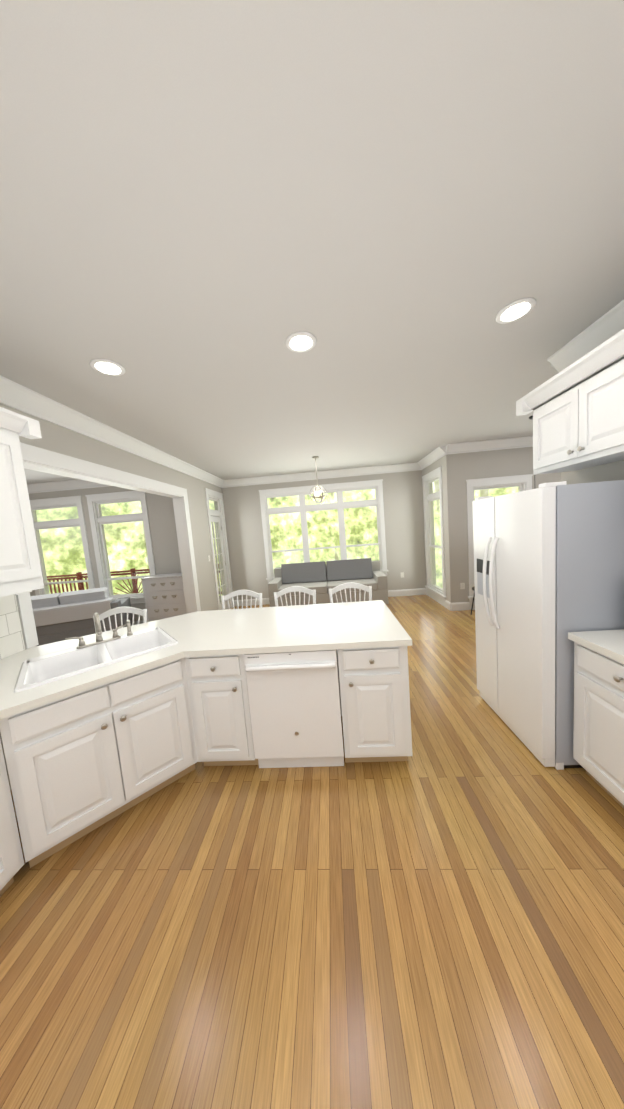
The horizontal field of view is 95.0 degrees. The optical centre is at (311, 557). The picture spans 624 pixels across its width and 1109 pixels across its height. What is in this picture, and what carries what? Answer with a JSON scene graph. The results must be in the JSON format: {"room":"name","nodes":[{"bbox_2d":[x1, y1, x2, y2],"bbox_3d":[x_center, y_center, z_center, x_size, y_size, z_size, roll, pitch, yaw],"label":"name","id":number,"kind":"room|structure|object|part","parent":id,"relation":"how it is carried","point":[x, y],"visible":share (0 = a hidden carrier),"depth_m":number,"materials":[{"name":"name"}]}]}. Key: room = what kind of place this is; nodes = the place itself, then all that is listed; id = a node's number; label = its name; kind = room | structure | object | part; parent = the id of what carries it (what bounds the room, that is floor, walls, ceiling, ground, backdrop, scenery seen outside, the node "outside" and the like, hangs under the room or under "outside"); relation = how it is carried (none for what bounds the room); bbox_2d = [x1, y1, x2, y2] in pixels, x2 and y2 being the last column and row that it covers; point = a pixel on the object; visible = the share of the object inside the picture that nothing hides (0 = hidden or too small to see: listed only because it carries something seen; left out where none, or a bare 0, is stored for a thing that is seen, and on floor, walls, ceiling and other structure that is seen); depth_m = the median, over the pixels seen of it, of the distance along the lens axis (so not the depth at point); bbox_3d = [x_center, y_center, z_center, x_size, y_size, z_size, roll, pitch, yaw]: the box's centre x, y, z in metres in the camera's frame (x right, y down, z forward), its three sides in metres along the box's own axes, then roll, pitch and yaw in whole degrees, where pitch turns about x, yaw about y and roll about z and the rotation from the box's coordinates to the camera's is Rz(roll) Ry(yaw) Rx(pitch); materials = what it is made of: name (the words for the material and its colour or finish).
{"room":"kitchen and dining room","nodes":[
{"label":"kitchen and dining room","id":0,"kind":"room"},
{"bbox_2d":[0,403,235,789],"bbox_3d":[-2.261,0.140,2.432,0.206,2.900,8.720,-4,5,4],"label":"wall","id":1,"kind":"structure","parent":0,"point":[178,509],"depth_m":4.57,"materials":[{"name":"paint"}]},
{"bbox_2d":[0,407,43,596],"bbox_3d":[-2.089,-0.308,1.592,0.329,1.148,0.740,-4,5,4],"label":"upper cabinet","id":2,"kind":"object","parent":1,"relation":"attached to","point":[20,569],"depth_m":1.84,"materials":[{"name":"white wood"}]},
{"bbox_2d":[30,496,94,595],"bbox_3d":[-4.893,-0.066,5.589,1.280,2.130,0.205,-4,5,4],"label":"room window","id":3,"kind":"structure","parent":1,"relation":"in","point":[58,502],"depth_m":5.52,"materials":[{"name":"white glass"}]},
{"bbox_2d":[27,480,109,493],"bbox_3d":[-4.504,-1.346,5.336,4.230,0.150,0.110,-4,5,4],"label":"crown molding","id":4,"kind":"structure","parent":1,"relation":"attached to","point":[70,484],"depth_m":5.35,"materials":[{"name":"white wood"}]},
{"bbox_2d":[0,375,223,487],"bbox_3d":[-2.245,-1.225,2.204,0.111,0.150,8.600,-4,5,4],"label":"crown molding","id":5,"kind":"structure","parent":1,"relation":"attached to","point":[14,395],"depth_m":2.78,"materials":[{"name":"white wood"}]},
{"bbox_2d":[85,491,155,603],"bbox_3d":[-3.594,-0.159,5.505,1.190,2.130,0.205,-4,5,4],"label":"room window","id":6,"kind":"structure","parent":1,"relation":"in","point":[98,520],"depth_m":5.45,"materials":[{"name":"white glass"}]},
{"bbox_3d":[-1.952,-0.091,6.125,0.030,2.615,0.914,-4,5,4],"label":"trim door casing","id":7,"kind":"part","parent":1,"relation":"part of","materials":[{"name":"white wood"}]},
{"bbox_2d":[208,495,231,609],"bbox_3d":[-2.028,-0.028,6.136,0.163,2.499,0.718,-4,5,4],"label":"french door","id":8,"kind":"structure","parent":1,"relation":"in","point":[216,517],"depth_m":6.33,"materials":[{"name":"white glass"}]},
{"bbox_2d":[0,595,623,1108],"bbox_3d":[-0.837,1.549,2.334,12.100,0.100,9.070,-4,5,4],"label":"floor","id":9,"kind":"structure","parent":0,"point":[434,919],"depth_m":1.16,"materials":[{"name":"brown wood"}]},
{"bbox_2d":[0,713,39,896],"bbox_3d":[-1.788,1.239,1.217,0.791,0.872,0.524,-4,5,4],"label":"base cabinet","id":10,"kind":"object","parent":9,"relation":"on","point":[11,856],"depth_m":1.39,"materials":[{"name":"white wood"}]},
{"bbox_2d":[30,587,132,645],"bbox_3d":[-3.986,1.034,4.690,1.600,0.963,0.924,-7,6,-22],"label":"sofa","id":11,"kind":"object","parent":9,"relation":"on","point":[58,617],"visible":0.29,"depth_m":4.38,"materials":[{"name":"grey fabric"}]},
{"bbox_2d":[12,657,191,861],"bbox_3d":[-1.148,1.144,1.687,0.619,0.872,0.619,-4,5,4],"label":"base cabinet","id":12,"kind":"object","parent":9,"relation":"on","point":[81,764],"depth_m":1.61,"materials":[{"name":"white wood"}]},
{"bbox_2d":[93,606,146,631],"bbox_3d":[-1.758,1.019,2.589,0.462,1.050,0.473,-6,6,-12],"label":"bar stool","id":13,"kind":"object","parent":9,"relation":"on","point":[121,610],"visible":0.25,"depth_m":2.75,"materials":[{"name":"white wood"}]},
{"bbox_2d":[141,573,186,621],"bbox_3d":[-2.555,0.837,5.234,0.750,1.034,0.473,-4,5,4],"label":"chest","id":14,"kind":"object","parent":9,"relation":"on","point":[164,597],"visible":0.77,"depth_m":5.00,"materials":[{"name":"white wood"}]},
{"bbox_2d":[180,654,258,770],"bbox_3d":[-0.637,1.056,2.199,0.464,0.872,0.658,-4,5,4],"label":"base cabinet","id":15,"kind":"object","parent":9,"relation":"on","point":[216,700],"depth_m":1.93,"materials":[{"name":"white wood"}]},
{"bbox_2d":[221,590,261,609],"bbox_3d":[-0.751,0.903,2.984,0.462,1.050,0.473,-4,5,4],"label":"bar stool","id":16,"kind":"object","parent":9,"relation":"on","point":[241,593],"visible":0.31,"depth_m":3.15,"materials":[{"name":"white wood"}]},
{"bbox_2d":[244,650,343,767],"bbox_3d":[-0.098,1.021,2.155,0.606,0.868,0.617,-4,5,4],"label":"dishwasher","id":17,"kind":"object","parent":9,"relation":"on","point":[294,707],"visible":0.96,"depth_m":1.89,"materials":[{"name":"white plastic"}]},
{"bbox_2d":[274,586,315,606],"bbox_3d":[-0.164,0.861,2.946,0.462,1.050,0.473,-4,5,4],"label":"chair","id":18,"kind":"object","parent":9,"relation":"on","point":[294,589],"visible":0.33,"depth_m":3.11,"materials":[{"name":"white wood"}]},
{"bbox_2d":[268,558,388,606],"bbox_3d":[0.324,0.574,6.006,2.320,0.964,0.930,-4,5,4],"label":"sofa","id":19,"kind":"object","parent":9,"relation":"on","point":[321,578],"visible":0.65,"depth_m":5.98,"materials":[{"name":"grey fabric"}]},
{"bbox_2d":[329,582,371,602],"bbox_3d":[0.433,0.818,2.908,0.462,1.050,0.473,-4,5,4],"label":"bar stool","id":20,"kind":"object","parent":9,"relation":"on","point":[350,585],"visible":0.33,"depth_m":3.07,"materials":[{"name":"white wood"}]},
{"bbox_2d":[336,646,411,762],"bbox_3d":[0.435,0.976,2.160,0.447,0.872,0.599,-4,5,4],"label":"base cabinet","id":21,"kind":"object","parent":9,"relation":"on","point":[374,682],"depth_m":1.86,"materials":[{"name":"white wood"}]},
{"bbox_2d":[0,600,411,718],"bbox_3d":[-0.845,0.698,0.690,2.813,0.434,4.370,-4,5,4],"label":"countertop","id":22,"kind":"structure","parent":21,"relation":"on","point":[34,677],"depth_m":2.01,"materials":[{"name":"ceramic"}]},
{"bbox_2d":[470,587,474,614],"bbox_3d":[2.887,0.538,4.686,0.453,0.890,0.489,-4,5,4],"label":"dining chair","id":23,"kind":"object","parent":9,"relation":"on","point":[473,588],"visible":0.06,"depth_m":4.82,"materials":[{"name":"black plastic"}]},
{"bbox_2d":[472,480,623,769],"bbox_3d":[1.767,0.403,2.129,0.825,1.810,0.816,-4,5,4],"label":"refrigerator","id":24,"kind":"object","parent":9,"relation":"on","point":[548,567],"visible":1,"depth_m":1.79,"materials":[{"name":"white metal"}]},
{"bbox_2d":[573,642,623,807],"bbox_3d":[1.876,0.932,1.438,0.611,0.872,0.600,-4,5,4],"label":"base cabinet","id":25,"kind":"object","parent":9,"relation":"on","point":[598,745],"visible":1,"depth_m":1.54,"materials":[{"name":"white wood"}]},
{"bbox_2d":[568,629,623,663],"bbox_3d":[1.754,0.614,0.025,0.628,0.040,3.362,-4,5,4],"label":"countertop","id":26,"kind":"structure","parent":25,"relation":"on","point":[609,643],"depth_m":1.58,"materials":[{"name":"white stone"}]},
{"bbox_2d":[0,0,623,483],"bbox_3d":[-1.066,-1.435,2.116,12.100,0.100,9.200,-4,5,4],"label":"ceiling","id":27,"kind":"structure","parent":0,"point":[210,206],"depth_m":1.15,"materials":[{"name":"paint"}]},
{"bbox_2d":[89,359,124,375],"bbox_3d":[-1.446,-1.341,2.026,0.210,0.008,0.210,-4,5,4],"label":"recessed light","id":28,"kind":"object","parent":27,"relation":"in","point":[107,367],"visible":1,"depth_m":2.01,"materials":[{"name":"white glass"}]},
{"bbox_2d":[285,331,316,352],"bbox_3d":[-0.074,-1.438,1.918,0.210,0.008,0.210,-4,5,4],"label":"recessed light","id":29,"kind":"object","parent":27,"relation":"in","point":[299,342],"visible":1,"depth_m":1.90,"materials":[{"name":"white glass"}]},
{"bbox_2d":[309,456,326,502],"bbox_3d":[0.091,-1.349,5.008,0.316,0.793,0.297,-4,5,4],"label":"pendant chandelier","id":30,"kind":"object","parent":27,"relation":"hanging from","point":[317,486],"visible":1,"depth_m":4.98,"materials":[{"name":"silver metal"}]},
{"bbox_2d":[495,298,535,323],"bbox_3d":[1.267,-1.530,1.782,0.210,0.008,0.210,-4,5,4],"label":"recessed light","id":31,"kind":"object","parent":27,"relation":"in","point":[515,310],"visible":1,"depth_m":1.77,"materials":[{"name":"white glass"}]},
{"bbox_2d":[224,470,423,599],"bbox_3d":[0.344,-0.453,6.537,4.600,2.900,0.150,-4,5,4],"label":"wall","id":32,"kind":"structure","parent":0,"point":[404,519],"depth_m":6.44,"materials":[{"name":"paint"}]},
{"bbox_2d":[224,463,415,487],"bbox_3d":[0.216,-1.804,6.279,4.330,0.150,0.110,-4,5,4],"label":"crown molding","id":33,"kind":"structure","parent":32,"relation":"attached to","point":[383,469],"depth_m":6.28,"materials":[{"name":"white wood"}]},
{"bbox_2d":[258,479,388,582],"bbox_3d":[0.260,-0.554,6.504,2.790,2.130,0.205,-4,5,4],"label":"nook window","id":34,"kind":"structure","parent":32,"relation":"in","point":[340,505],"depth_m":6.45,"materials":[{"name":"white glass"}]},
{"bbox_2d":[234,588,425,605],"bbox_3d":[0.372,0.928,6.588,4.450,0.145,0.017,-4,5,4],"label":"baseboard","id":35,"kind":"structure","parent":32,"relation":"attached to","point":[420,591],"depth_m":6.48,"materials":[{"name":"white wood"}]},
{"bbox_2d":[420,459,447,600],"bbox_3d":[2.522,-0.548,5.748,0.150,2.900,1.110,-4,5,4],"label":"wall","id":36,"kind":"structure","parent":0,"point":[436,464],"depth_m":5.85,"materials":[{"name":"paint"}]},
{"bbox_2d":[416,446,442,470],"bbox_3d":[2.279,-1.891,5.493,0.111,0.150,1.140,-4,5,4],"label":"crown molding","id":37,"kind":"structure","parent":36,"relation":"attached to","point":[434,455],"depth_m":5.56,"materials":[{"name":"white wood"}]},
{"bbox_2d":[422,466,446,601],"bbox_3d":[2.502,-0.441,5.745,0.205,2.500,1.040,-4,5,4],"label":"nook window","id":38,"kind":"structure","parent":36,"relation":"in","point":[429,495],"depth_m":6.04,"materials":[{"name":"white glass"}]},
{"bbox_2d":[426,588,448,609],"bbox_3d":[2.542,0.832,5.809,0.017,0.145,1.260,-4,5,4],"label":"baseboard","id":39,"kind":"structure","parent":36,"relation":"attached to","point":[446,604],"depth_m":5.66,"materials":[{"name":"white wood"}]},
{"bbox_2d":[440,447,555,602],"bbox_3d":[3.690,-0.572,5.035,2.570,2.900,0.170,-4,5,4],"label":"wall","id":40,"kind":"structure","parent":0,"point":[459,468],"depth_m":4.95,"materials":[{"name":"paint"}]},
{"bbox_2d":[449,602,474,610],"bbox_3d":[3.798,0.804,5.072,2.617,0.145,0.017,-4,5,4],"label":"baseboard","id":41,"kind":"structure","parent":40,"relation":"attached to","point":[456,606],"depth_m":5.14,"materials":[{"name":"white wood"}]},
{"bbox_2d":[460,583,464,588],"bbox_3d":[2.693,0.516,5.110,0.075,0.115,0.008,-4,5,4],"label":"outlet","id":42,"kind":"object","parent":40,"relation":"attached to","point":[462,585],"visible":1,"depth_m":5.11,"materials":[{"name":"white plastic"}]},
{"bbox_2d":[440,436,532,455],"bbox_3d":[3.536,-1.920,4.769,2.710,0.150,0.110,-4,5,4],"label":"crown molding","id":43,"kind":"structure","parent":40,"relation":"attached to","point":[517,442],"depth_m":4.81,"materials":[{"name":"white wood"}]},
{"bbox_2d":[466,474,532,602],"bbox_3d":[3.284,-0.300,5.048,1.120,2.170,0.205,-4,5,4],"label":"dining room window","id":44,"kind":"structure","parent":40,"relation":"in","point":[522,482],"depth_m":4.94,"materials":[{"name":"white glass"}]},
{"bbox_2d":[556,460,623,483],"bbox_3d":[2.112,0.015,0.151,0.150,2.900,4.710,-4,5,4],"label":"wall","id":45,"kind":"structure","parent":0,"point":[613,471],"depth_m":2.13,"materials":[{"name":"paint"}]},
{"bbox_2d":[528,333,623,474],"bbox_3d":[1.906,-0.944,1.854,0.337,0.614,0.880,-4,5,4],"label":"upper cabinet","id":46,"kind":"object","parent":45,"relation":"attached to","point":[576,407],"depth_m":1.84,"materials":[{"name":"white wood"}]},
{"bbox_2d":[547,300,623,371],"bbox_3d":[1.878,-1.345,0.069,0.111,0.150,4.850,-4,5,4],"label":"crown molding","id":47,"kind":"structure","parent":45,"relation":"attached to","point":[595,334],"depth_m":2.03,"materials":[{"name":"white wood"}]},
{"label":"outside","id":48,"kind":"structure","parent":0,"visible":0},
{"bbox_3d":[-5.371,1.563,7.346,6.830,0.130,2.890,-4,5,4],"label":"floor","id":49,"kind":"structure","parent":48,"visible":0},
{"bbox_2d":[47,564,221,594],"bbox_3d":[-5.357,0.855,8.585,6.800,1.040,0.105,-4,5,4],"label":"deck railing","id":50,"kind":"object","parent":49,"relation":"on","point":[79,575],"depth_m":8.61,"materials":[{"name":"wood"}]}
]}

